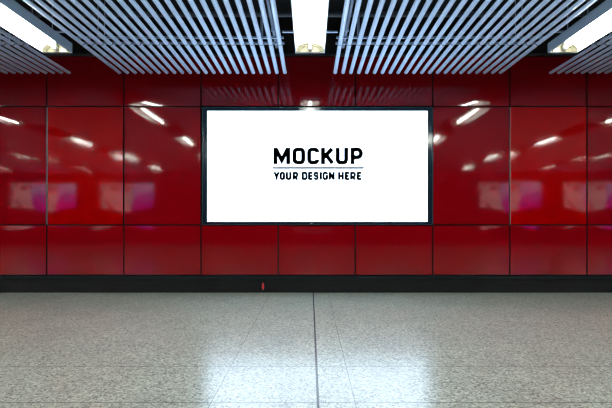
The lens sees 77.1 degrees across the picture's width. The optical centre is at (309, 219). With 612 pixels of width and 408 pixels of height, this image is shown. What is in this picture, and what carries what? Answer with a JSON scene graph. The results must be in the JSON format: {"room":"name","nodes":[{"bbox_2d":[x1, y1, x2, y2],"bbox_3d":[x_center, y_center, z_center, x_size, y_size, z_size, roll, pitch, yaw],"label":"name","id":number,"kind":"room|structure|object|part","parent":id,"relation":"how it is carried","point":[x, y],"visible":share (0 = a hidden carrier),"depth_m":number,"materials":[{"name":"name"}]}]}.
{"room":"metro station","nodes":[
{"label":"metro station","id":0,"kind":"room"},
{"bbox_2d":[0,17,611,275],"bbox_3d":[0.000,-1.065,6.145,32.000,4.400,0.310,0,0,0],"label":"wall","id":1,"kind":"structure","parent":0,"point":[101,167],"depth_m":6.00,"materials":[{"name":"red"}]},
{"bbox_3d":[-4.717,-2.167,6.012,1.184,0.769,0.036,0,0,0],"label":"cladding panel","id":2,"kind":"part","parent":1,"relation":"part of","materials":[{"name":"red ceramic"}]},
{"bbox_3d":[-4.717,-0.847,6.011,1.184,1.828,0.037,0,0,0],"label":"cladding panel","id":3,"kind":"part","parent":1,"relation":"part of","materials":[{"name":"red ceramic"}]},
{"bbox_3d":[-4.717,0.471,6.012,1.184,0.764,0.036,0,0,0],"label":"cladding panel","id":4,"kind":"part","parent":1,"relation":"part of","materials":[{"name":"red metal"}]},
{"bbox_3d":[-3.511,-2.167,6.012,1.184,0.769,0.036,0,0,0],"label":"cladding panel","id":5,"kind":"part","parent":1,"relation":"part of","materials":[{"name":"red ceramic"}]},
{"bbox_3d":[-3.511,0.471,6.012,1.184,0.764,0.036,0,0,0],"label":"cladding panel","id":6,"kind":"part","parent":1,"relation":"part of","materials":[{"name":"red metal"}]},
{"bbox_3d":[-3.511,-0.847,6.010,1.184,1.828,0.040,0,0,0],"label":"cladding panel","id":7,"kind":"part","parent":1,"relation":"part of","materials":[{"name":"red metal"}]},
{"bbox_3d":[-2.305,-2.167,6.012,1.184,0.769,0.036,0,0,0],"label":"cladding panel","id":8,"kind":"part","parent":1,"relation":"part of","materials":[{"name":"red ceramic"}]},
{"bbox_3d":[-2.305,-0.847,6.012,1.184,1.828,0.036,0,0,0],"label":"cladding panel","id":9,"kind":"part","parent":1,"relation":"part of","materials":[{"name":"red metal"}]},
{"bbox_3d":[-2.305,0.471,6.012,1.184,0.764,0.036,0,0,0],"label":"cladding panel","id":10,"kind":"part","parent":1,"relation":"part of","materials":[{"name":"red metal"}]},
{"bbox_3d":[-1.099,-2.167,6.012,1.184,0.769,0.036,0,0,0],"label":"cladding panel","id":11,"kind":"part","parent":1,"relation":"part of","materials":[{"name":"red ceramic"}]},
{"bbox_3d":[-1.099,0.471,6.012,1.184,0.764,0.036,0,0,0],"label":"cladding panel","id":12,"kind":"part","parent":1,"relation":"part of","materials":[{"name":"red metal"}]},
{"bbox_2d":[0,279,611,292],"bbox_3d":[0.000,1.029,6.017,32.000,0.212,0.034,0,0,0],"label":"baseboard","id":13,"kind":"structure","parent":1,"relation":"attached to","point":[6,285],"depth_m":6.00,"materials":[{"name":"stone"}]},
{"bbox_2d":[0,276,611,278],"bbox_3d":[0.000,0.897,6.003,32.000,0.050,0.062,0,0,0],"label":"trim","id":14,"kind":"structure","parent":1,"relation":"attached to","point":[1,277],"depth_m":5.97,"materials":[{"name":"black"}]},
{"bbox_2d":[0,53,611,56],"bbox_3d":[0.000,-2.578,6.003,18.000,0.030,0.065,0,0,0],"label":"trim","id":15,"kind":"structure","parent":1,"relation":"attached to","point":[44,54],"depth_m":5.97,"materials":[{"name":"grey metal"}]},
{"bbox_3d":[0.107,-2.167,6.012,1.184,0.769,0.036,0,0,0],"label":"cladding panel","id":16,"kind":"part","parent":1,"relation":"part of","materials":[{"name":"red ceramic"}]},
{"bbox_3d":[0.107,0.471,6.012,1.184,0.764,0.036,0,0,0],"label":"cladding panel","id":17,"kind":"part","parent":1,"relation":"part of","materials":[{"name":"red metal"}]},
{"bbox_2d":[202,107,432,224],"bbox_3d":[0.119,-0.842,6.004,3.594,1.828,0.060,0,0,0],"label":"advertising lightbox","id":18,"kind":"object","parent":1,"relation":"attached to","point":[261,165],"visible":1,"depth_m":5.99,"materials":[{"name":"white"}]},
{"bbox_3d":[1.313,-2.167,6.012,1.184,0.769,0.036,0,0,0],"label":"cladding panel","id":19,"kind":"part","parent":1,"relation":"part of","materials":[{"name":"red ceramic"}]},
{"bbox_3d":[1.313,0.471,6.012,1.184,0.764,0.036,0,0,0],"label":"cladding panel","id":20,"kind":"part","parent":1,"relation":"part of","materials":[{"name":"red metal"}]},
{"bbox_3d":[2.519,-2.167,6.012,1.184,0.769,0.036,0,0,0],"label":"cladding panel","id":21,"kind":"part","parent":1,"relation":"part of","materials":[{"name":"red ceramic"}]},
{"bbox_3d":[2.519,-0.847,6.012,1.184,1.828,0.036,0,0,0],"label":"cladding panel","id":22,"kind":"part","parent":1,"relation":"part of","materials":[{"name":"red metal"}]},
{"bbox_3d":[2.519,0.471,6.012,1.184,0.764,0.036,0,0,0],"label":"cladding panel","id":23,"kind":"part","parent":1,"relation":"part of","materials":[{"name":"red metal"}]},
{"bbox_3d":[3.725,-2.167,6.012,1.184,0.769,0.036,0,0,0],"label":"cladding panel","id":24,"kind":"part","parent":1,"relation":"part of","materials":[{"name":"red ceramic"}]},
{"bbox_3d":[3.725,-0.847,6.012,1.184,1.828,0.036,0,0,0],"label":"cladding panel","id":25,"kind":"part","parent":1,"relation":"part of","materials":[{"name":"red metal"}]},
{"bbox_3d":[3.725,0.471,6.012,1.184,0.764,0.036,0,0,0],"label":"cladding panel","id":26,"kind":"part","parent":1,"relation":"part of","materials":[{"name":"red metal"}]},
{"bbox_3d":[4.931,-2.167,6.012,1.184,0.769,0.036,0,0,0],"label":"cladding panel","id":27,"kind":"part","parent":1,"relation":"part of","materials":[{"name":"red ceramic"}]},
{"bbox_3d":[4.931,-0.847,6.012,1.184,1.828,0.036,0,0,0],"label":"cladding panel","id":28,"kind":"part","parent":1,"relation":"part of","materials":[{"name":"red metal"}]},
{"bbox_3d":[4.931,0.471,6.012,1.184,0.764,0.036,0,0,0],"label":"cladding panel","id":29,"kind":"part","parent":1,"relation":"part of","materials":[{"name":"red metal"}]},
{"bbox_2d":[0,293,611,407],"bbox_3d":[0.000,1.195,0.000,32.000,0.120,12.600,0,0,0],"label":"floor","id":30,"kind":"structure","parent":0,"point":[58,350],"depth_m":3.39,"materials":[{"name":"stone"}]},
{"bbox_2d":[14,0,605,11],"bbox_3d":[0.000,-3.315,0.000,32.000,0.100,12.600,0,0,0],"label":"ceiling","id":31,"kind":"structure","parent":0,"point":[281,5],"depth_m":5.84,"materials":[{"name":"black metal"}]},
{"bbox_2d":[0,26,70,73],"bbox_3d":[-4.800,-2.715,0.049,2.553,1.100,11.298,0,0,0],"label":"ceiling panel","id":32,"kind":"object","parent":31,"relation":"hanging from","point":[7,37],"visible":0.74,"depth_m":5.21,"materials":[{"name":"metal"}]},
{"bbox_2d":[0,0,71,52],"bbox_3d":[-3.200,-2.691,4.220,0.660,1.148,1.304,0,0,0],"label":"ceiling lamp","id":33,"kind":"object","parent":31,"relation":"hanging from","point":[14,18],"visible":0.94,"depth_m":4.41,"materials":[{"name":"white plastic"}]},
{"bbox_3d":[-3.200,-2.177,4.851,0.360,0.112,0.025,0,0,0],"label":"plate","id":34,"kind":"part","parent":33,"relation":"part of","materials":[{"name":"yellow"}]},
{"bbox_2d":[23,0,286,73],"bbox_3d":[-1.600,-2.715,0.049,2.553,1.100,11.298,0,0,0],"label":"ceiling panel","id":35,"kind":"object","parent":31,"relation":"hanging from","point":[259,36],"visible":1,"depth_m":4.52,"materials":[{"name":"metal"}]},
{"bbox_3d":[-1.600,-2.745,4.710,2.553,1.040,0.020,0,0,0],"label":"carrier rail","id":36,"kind":"part","parent":35,"relation":"part of","materials":[{"name":"silver metal"}]},
{"bbox_3d":[-1.600,-2.745,4.860,2.553,1.040,0.020,0,0,0],"label":"carrier rail","id":37,"kind":"part","parent":35,"relation":"part of","materials":[{"name":"silver metal"}]},
{"bbox_2d":[266,0,277,47],"bbox_3d":[-0.460,-2.813,1.650,0.048,0.904,7.300,0,0,0],"label":"conduit","id":38,"kind":"object","parent":31,"relation":"attached to","point":[267,1],"visible":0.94,"depth_m":4.61,"materials":[{"name":"grey metal"}]},
{"bbox_2d":[282,0,337,52],"bbox_3d":[0.000,-2.691,4.220,0.660,1.148,1.304,0,0,0],"label":"ceiling lamp","id":39,"kind":"object","parent":31,"relation":"hanging from","point":[309,17],"visible":1,"depth_m":4.33,"materials":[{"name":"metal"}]},
{"bbox_3d":[0.000,-2.177,4.851,0.360,0.112,0.025,0,0,0],"label":"plate","id":40,"kind":"part","parent":39,"relation":"part of","materials":[{"name":"yellow"}]},
{"bbox_2d":[31,0,588,18],"bbox_3d":[0.000,-3.045,5.350,18.000,0.441,0.082,0,0,0],"label":"conduit","id":41,"kind":"object","parent":31,"relation":"attached to","point":[203,14],"visible":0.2,"depth_m":5.32,"materials":[{"name":"grey metal"}]},
{"bbox_2d":[342,0,353,47],"bbox_3d":[0.460,-2.813,1.650,0.048,0.904,7.300,0,0,0],"label":"conduit","id":42,"kind":"object","parent":31,"relation":"attached to","point":[351,1],"visible":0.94,"depth_m":4.61,"materials":[{"name":"grey metal"}]},
{"bbox_2d":[333,0,596,73],"bbox_3d":[1.600,-2.715,0.049,2.553,1.100,11.298,0,0,0],"label":"ceiling panel","id":43,"kind":"object","parent":31,"relation":"hanging from","point":[360,36],"visible":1,"depth_m":4.53,"materials":[{"name":"metal"}]},
{"bbox_3d":[1.600,-2.745,4.860,2.553,1.040,0.020,0,0,0],"label":"carrier rail","id":44,"kind":"part","parent":43,"relation":"part of","materials":[{"name":"silver metal"}]},
{"bbox_3d":[1.600,-2.745,4.710,2.553,1.040,0.020,0,0,0],"label":"carrier rail","id":45,"kind":"part","parent":43,"relation":"part of","materials":[{"name":"silver metal"}]},
{"bbox_2d":[548,0,611,52],"bbox_3d":[3.200,-2.691,4.220,0.660,1.148,1.304,0,0,0],"label":"ceiling lamp","id":46,"kind":"object","parent":31,"relation":"hanging from","point":[597,23],"visible":0.97,"depth_m":4.46,"materials":[{"name":"painted steel"},{"name":"translucent plastic diffuser"}]},
{"bbox_3d":[3.200,-2.177,4.851,0.360,0.112,0.025,0,0,0],"label":"plate","id":47,"kind":"part","parent":46,"relation":"part of","materials":[{"name":"yellow"}]},
{"bbox_2d":[549,32,611,73],"bbox_3d":[4.800,-2.715,0.049,2.553,1.100,11.298,0,0,0],"label":"ceiling panel","id":48,"kind":"object","parent":31,"relation":"hanging from","point":[603,39],"visible":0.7,"depth_m":5.25,"materials":[{"name":"metal"}]}
]}

